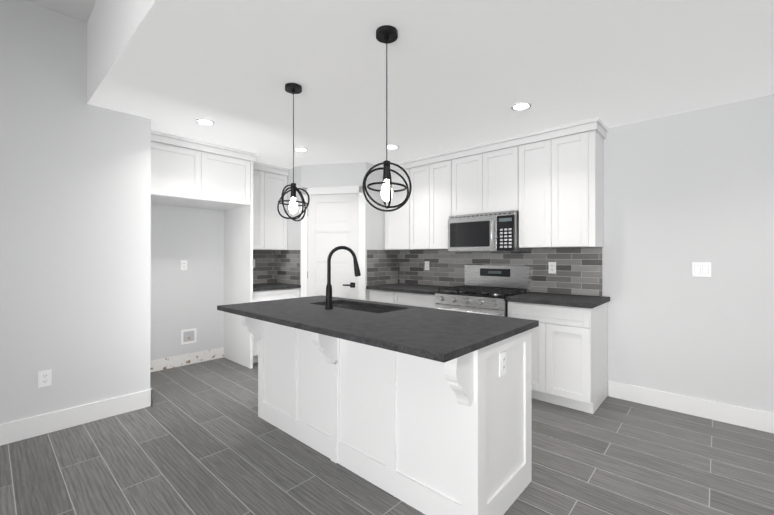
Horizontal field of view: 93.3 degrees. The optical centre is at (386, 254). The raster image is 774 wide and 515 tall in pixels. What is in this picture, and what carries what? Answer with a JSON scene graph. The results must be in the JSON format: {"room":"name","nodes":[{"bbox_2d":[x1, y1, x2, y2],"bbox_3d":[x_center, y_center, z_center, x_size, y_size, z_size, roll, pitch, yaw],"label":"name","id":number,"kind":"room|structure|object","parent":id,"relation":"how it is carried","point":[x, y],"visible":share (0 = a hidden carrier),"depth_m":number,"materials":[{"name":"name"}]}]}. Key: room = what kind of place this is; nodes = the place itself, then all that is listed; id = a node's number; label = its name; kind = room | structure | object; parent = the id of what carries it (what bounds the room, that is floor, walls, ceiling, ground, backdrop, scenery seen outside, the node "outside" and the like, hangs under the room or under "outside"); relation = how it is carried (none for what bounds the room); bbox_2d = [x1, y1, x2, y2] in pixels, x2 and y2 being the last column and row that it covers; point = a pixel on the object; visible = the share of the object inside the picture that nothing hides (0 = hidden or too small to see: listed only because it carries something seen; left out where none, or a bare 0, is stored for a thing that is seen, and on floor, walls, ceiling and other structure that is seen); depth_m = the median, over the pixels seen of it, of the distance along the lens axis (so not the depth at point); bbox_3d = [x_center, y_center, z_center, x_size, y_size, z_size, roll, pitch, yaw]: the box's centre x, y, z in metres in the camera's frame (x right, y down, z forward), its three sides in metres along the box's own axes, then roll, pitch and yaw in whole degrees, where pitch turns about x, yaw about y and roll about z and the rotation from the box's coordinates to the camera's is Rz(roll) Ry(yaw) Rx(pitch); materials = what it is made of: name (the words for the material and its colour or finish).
{"room":"kitchen","nodes":[
{"label":"kitchen","id":0,"kind":"room"},
{"bbox_2d":[0,0,155,423],"bbox_3d":[-3.582,-0.255,1.546,0.120,3.100,4.452,0,0,42],"label":"wall","id":1,"kind":"structure","parent":0,"point":[104,294],"depth_m":2.74,"materials":[{"name":"paint"}]},
{"bbox_2d":[38,369,51,387],"bbox_3d":[-2.485,0.898,2.653,0.008,0.116,0.072,0,0,42],"label":"electrical outlet plate","id":2,"kind":"object","parent":1,"relation":"attached to","point":[44,377],"depth_m":2.65,"materials":[{"name":"plastic"}]},
{"bbox_2d":[0,388,152,445],"bbox_3d":[-3.526,1.223,1.519,0.034,0.143,4.436,0,0,42],"label":"baseboard","id":3,"kind":"structure","parent":1,"relation":"attached to","point":[23,429],"depth_m":2.76,"materials":[{"name":"white wood"}]},
{"bbox_2d":[152,164,335,359],"bbox_3d":[-1.920,-0.244,4.921,0.120,3.100,3.018,0,0,42],"label":"wall","id":4,"kind":"structure","parent":0,"point":[190,298],"depth_m":4.39,"materials":[{"name":"paint"}]},
{"bbox_2d":[181,260,186,269],"bbox_3d":[-2.393,0.121,4.303,0.008,0.116,0.072,0,0,42],"label":"electrical outlet plate","id":5,"kind":"object","parent":4,"relation":"attached to","point":[183,262],"depth_m":4.30,"materials":[{"name":"plastic"}]},
{"bbox_2d":[150,347,223,371],"bbox_3d":[-2.443,1.237,4.248,0.004,0.132,1.084,0,0,42],"label":"baseboard","id":6,"kind":"structure","parent":4,"relation":"attached to","point":[201,356],"depth_m":4.31,"materials":[{"name":"white wood"}]},
{"bbox_2d":[181,328,196,344],"bbox_3d":[-2.347,0.967,4.333,0.030,0.170,0.170,0,0,42],"label":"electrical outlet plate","id":7,"kind":"object","parent":4,"relation":"attached to","point":[188,336],"depth_m":4.34,"materials":[{"name":"plastic"}]},
{"bbox_2d":[253,250,272,283],"bbox_3d":[-1.821,0.162,4.930,0.008,0.455,0.687,0,0,42],"label":"backsplash","id":8,"kind":"structure","parent":4,"relation":"attached to","point":[263,270],"depth_m":5.05,"materials":[{"name":"tile"}]},
{"bbox_2d":[253,162,288,249],"bbox_3d":[-1.690,-0.617,4.811,0.367,1.100,0.688,0,0,42],"label":"upper cabinet","id":9,"kind":"object","parent":4,"relation":"attached to","point":[269,221],"visible":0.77,"depth_m":4.76,"materials":[{"name":"white wood"}]},
{"bbox_2d":[273,250,299,284],"bbox_3d":[-1.353,0.163,4.962,0.598,0.455,0.008,0,0,42],"label":"backsplash","id":10,"kind":"structure","parent":4,"relation":"attached to","point":[286,263],"depth_m":4.97,"materials":[{"name":"tile"}]},
{"bbox_2d":[360,162,384,300],"bbox_3d":[-0.085,0.070,4.857,0.100,2.473,0.640,0,0,42],"label":"wall","id":11,"kind":"structure","parent":0,"point":[375,219],"depth_m":4.69,"materials":[{"name":"paint"}]},
{"bbox_2d":[307,194,357,298],"bbox_3d":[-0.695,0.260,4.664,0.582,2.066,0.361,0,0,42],"label":"pantry door","id":12,"kind":"structure","parent":11,"relation":"in","point":[332,221],"depth_m":4.66,"materials":[{"name":"white wood"}]},
{"bbox_2d":[301,186,365,299],"bbox_3d":[-0.694,0.217,4.662,0.867,2.175,0.018,0,0,11],"label":"door frame","id":13,"kind":"structure","parent":11,"relation":"attached to","point":[361,234],"depth_m":4.62,"materials":[{"name":"white wood"}]},
{"bbox_2d":[367,250,400,285],"bbox_3d":[-0.043,0.162,4.820,0.008,0.455,0.622,0,0,42],"label":"backsplash","id":14,"kind":"structure","parent":11,"relation":"attached to","point":[383,266],"depth_m":4.81,"materials":[{"name":"tile"}]},
{"bbox_2d":[0,357,773,514],"bbox_3d":[-0.284,1.316,0.509,8.470,0.050,7.603,0,0,42],"label":"floor","id":15,"kind":"structure","parent":0,"point":[201,438],"depth_m":2.25,"materials":[{"name":"grey tile"}]},
{"bbox_2d":[151,130,257,368],"bbox_3d":[-2.149,0.067,4.031,0.733,2.472,1.152,0,0,42],"label":"surround","id":16,"kind":"object","parent":15,"relation":"on","point":[186,172],"visible":0.88,"depth_m":4.06,"materials":[{"name":"white wood"}]},
{"bbox_2d":[253,283,300,362],"bbox_3d":[-1.589,0.848,4.714,0.640,0.915,0.688,0,0,42],"label":"base cabinet","id":17,"kind":"object","parent":15,"relation":"on","point":[268,291],"visible":0.19,"depth_m":4.50,"materials":[{"name":"wood"}]},
{"bbox_2d":[241,315,534,514],"bbox_3d":[-0.148,0.854,2.470,1.950,0.888,0.802,0,0,42],"label":"kitchen island","id":18,"kind":"object","parent":15,"relation":"on","point":[425,410],"depth_m":1.96,"materials":[{"name":"wood"}]},
{"bbox_2d":[217,299,508,362],"bbox_3d":[-0.343,0.393,2.250,2.004,0.032,0.544,0,0,42],"label":"island countertop","id":19,"kind":"structure","parent":18,"relation":"on","point":[423,338],"depth_m":1.89,"materials":[{"name":"black stone"}]},
{"bbox_2d":[325,303,400,310],"bbox_3d":[-0.221,0.514,2.729,0.784,0.231,0.354,0,0,42],"label":"sink","id":20,"kind":"object","parent":19,"relation":"in","point":[356,306],"depth_m":2.92,"materials":[{"name":"black metal"}]},
{"bbox_2d":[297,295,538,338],"bbox_3d":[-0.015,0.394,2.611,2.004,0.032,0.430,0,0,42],"label":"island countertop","id":21,"kind":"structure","parent":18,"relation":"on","point":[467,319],"depth_m":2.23,"materials":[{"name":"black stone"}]},
{"bbox_2d":[325,246,360,308],"bbox_3d":[-0.318,0.156,2.593,0.150,0.442,0.247,0,0,42],"label":"faucet","id":22,"kind":"object","parent":21,"relation":"on","point":[328,305],"visible":1,"depth_m":2.56,"materials":[{"name":"black metal"}]},
{"bbox_2d":[366,283,450,307],"bbox_3d":[0.347,0.847,4.468,1.055,0.915,0.655,0,0,42],"label":"base cabinet","id":23,"kind":"object","parent":15,"relation":"on","point":[419,295],"visible":0.27,"depth_m":4.27,"materials":[{"name":"wood"}]},
{"bbox_2d":[435,265,530,316],"bbox_3d":[0.992,0.709,3.821,0.757,1.186,0.727,0,0,42],"label":"range","id":24,"kind":"object","parent":15,"relation":"on","point":[486,289],"visible":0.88,"depth_m":3.80,"materials":[{"name":"silver metal"}]},
{"bbox_2d":[505,292,609,413],"bbox_3d":[1.571,0.843,3.355,0.712,0.915,0.655,0,0,42],"label":"base cabinet","id":25,"kind":"object","parent":15,"relation":"on","point":[569,351],"visible":0.85,"depth_m":3.10,"materials":[{"name":"wood"}]},
{"bbox_2d":[25,0,773,168],"bbox_3d":[-0.284,-1.545,0.518,8.470,0.727,7.603,0,0,42],"label":"ceiling","id":26,"kind":"structure","parent":0,"point":[463,73],"depth_m":2.33,"materials":[{"name":"paint"}]},
{"bbox_2d":[195,118,214,125],"bbox_3d":[-1.599,-1.168,3.211,0.156,0.008,0.156,0,0,42],"label":"recessed light","id":27,"kind":"object","parent":26,"relation":"in","point":[202,121],"visible":0.98,"depth_m":3.19,"materials":[{"name":"white plastic"}]},
{"bbox_2d":[277,83,309,220],"bbox_3d":[-0.653,-0.705,2.545,0.260,0.939,0.216,0,0,42],"label":"pendant light","id":28,"kind":"object","parent":26,"relation":"hanging from","point":[293,88],"visible":1,"depth_m":2.53,"materials":[{"name":"black metal"}]},
{"bbox_2d":[294,147,307,151],"bbox_3d":[-0.955,-1.165,4.045,0.156,0.008,0.156,0,0,42],"label":"recessed light","id":29,"kind":"object","parent":26,"relation":"in","point":[299,149],"visible":0.9,"depth_m":4.03,"materials":[{"name":"white plastic"}]},
{"bbox_2d":[362,25,411,211],"bbox_3d":[-0.001,-0.704,1.925,0.216,0.945,0.222,0,0,42],"label":"pendant light","id":30,"kind":"object","parent":26,"relation":"hanging from","point":[386,34],"visible":1,"depth_m":1.91,"materials":[{"name":"black metal"}]},
{"bbox_2d":[385,144,398,148],"bbox_3d":[0.051,-1.166,3.941,0.156,0.008,0.156,0,0,42],"label":"recessed light","id":31,"kind":"object","parent":26,"relation":"in","point":[391,146],"visible":0.9,"depth_m":3.92,"materials":[{"name":"white plastic"}]},
{"bbox_2d":[511,102,531,110],"bbox_3d":[1.058,-1.169,2.877,0.156,0.008,0.156,0,0,42],"label":"recessed light","id":32,"kind":"object","parent":26,"relation":"in","point":[519,106],"visible":1,"depth_m":2.87,"materials":[{"name":"white plastic"}]},
{"bbox_2d":[336,94,773,412],"bbox_3d":[2.233,-0.250,3.283,8.470,3.100,0.120,0,0,42],"label":"wall","id":33,"kind":"structure","parent":0,"point":[681,189],"depth_m":2.97,"materials":[{"name":"paint"}]},
{"bbox_2d":[385,165,425,249],"bbox_3d":[0.251,-0.575,4.780,0.499,1.016,0.330,0,0,42],"label":"upper cabinet","id":34,"kind":"object","parent":33,"relation":"attached to","point":[399,224],"depth_m":4.63,"materials":[{"name":"white wood"}]},
{"bbox_2d":[414,161,433,248],"bbox_3d":[0.500,-0.575,4.553,0.425,1.016,0.330,0,0,42],"label":"upper cabinet","id":35,"kind":"object","parent":33,"relation":"attached to","point":[424,173],"depth_m":4.39,"materials":[{"name":"white wood"}]},
{"bbox_2d":[425,261,428,269],"bbox_3d":[0.519,0.140,4.742,0.072,0.116,0.008,0,0,42],"label":"electrical outlet plate","id":36,"kind":"object","parent":33,"relation":"attached to","point":[426,262],"depth_m":4.74,"materials":[{"name":"plastic"}]},
{"bbox_2d":[434,157,457,248],"bbox_3d":[0.726,-0.576,4.348,0.424,1.016,0.330,0,0,42],"label":"upper cabinet","id":37,"kind":"object","parent":33,"relation":"attached to","point":[446,170],"depth_m":4.20,"materials":[{"name":"white wood"}]},
{"bbox_2d":[458,149,489,214],"bbox_3d":[1.002,-0.762,4.098,0.443,0.646,0.330,0,0,42],"label":"upper cabinet","id":38,"kind":"object","parent":33,"relation":"attached to","point":[473,168],"depth_m":3.94,"materials":[{"name":"white wood"}]},
{"bbox_2d":[448,210,529,251],"bbox_3d":[1.074,-0.234,3.926,0.752,0.398,0.466,0,0,42],"label":"microwave","id":39,"kind":"object","parent":38,"relation":"attached to","point":[490,232],"visible":1,"depth_m":3.75,"materials":[{"name":"silver metal"}]},
{"bbox_2d":[401,247,601,295],"bbox_3d":[1.090,0.160,4.233,2.474,0.455,0.008,0,0,42],"label":"backsplash","id":40,"kind":"structure","parent":33,"relation":"attached to","point":[578,271],"depth_m":3.83,"materials":[{"name":"tile"}]},
{"bbox_2d":[490,145,517,211],"bbox_3d":[1.242,-0.763,3.880,0.444,0.646,0.330,0,0,42],"label":"upper cabinet","id":41,"kind":"object","parent":33,"relation":"attached to","point":[504,159],"depth_m":3.71,"materials":[{"name":"white wood"}]},
{"bbox_2d":[518,133,557,247],"bbox_3d":[1.522,-0.578,3.625,0.434,1.016,0.330,0,0,42],"label":"upper cabinet","id":42,"kind":"object","parent":33,"relation":"attached to","point":[548,184],"depth_m":3.48,"materials":[{"name":"white wood"}]},
{"bbox_2d":[548,262,555,273],"bbox_3d":[1.671,0.130,3.693,0.072,0.116,0.008,0,0,42],"label":"electrical outlet plate","id":43,"kind":"object","parent":33,"relation":"attached to","point":[551,265],"depth_m":3.69,"materials":[{"name":"plastic"}]},
{"bbox_2d":[558,125,605,247],"bbox_3d":[1.750,-0.579,3.417,0.421,1.016,0.330,0,0,42],"label":"upper cabinet","id":44,"kind":"object","parent":33,"relation":"attached to","point":[580,152],"depth_m":3.26,"materials":[{"name":"white wood"}]},
{"bbox_2d":[608,381,773,432],"bbox_3d":[3.622,1.224,1.924,4.275,0.143,0.014,0,0,42],"label":"baseboard","id":45,"kind":"structure","parent":33,"relation":"attached to","point":[731,414],"depth_m":2.95,"materials":[{"name":"white wood"}]},
{"bbox_2d":[692,262,710,276],"bbox_3d":[2.522,0.117,2.927,0.115,0.116,0.011,0,0,42],"label":"light switch","id":46,"kind":"object","parent":33,"relation":"attached to","point":[699,269],"depth_m":2.93,"materials":[{"name":"plastic"}]}
]}

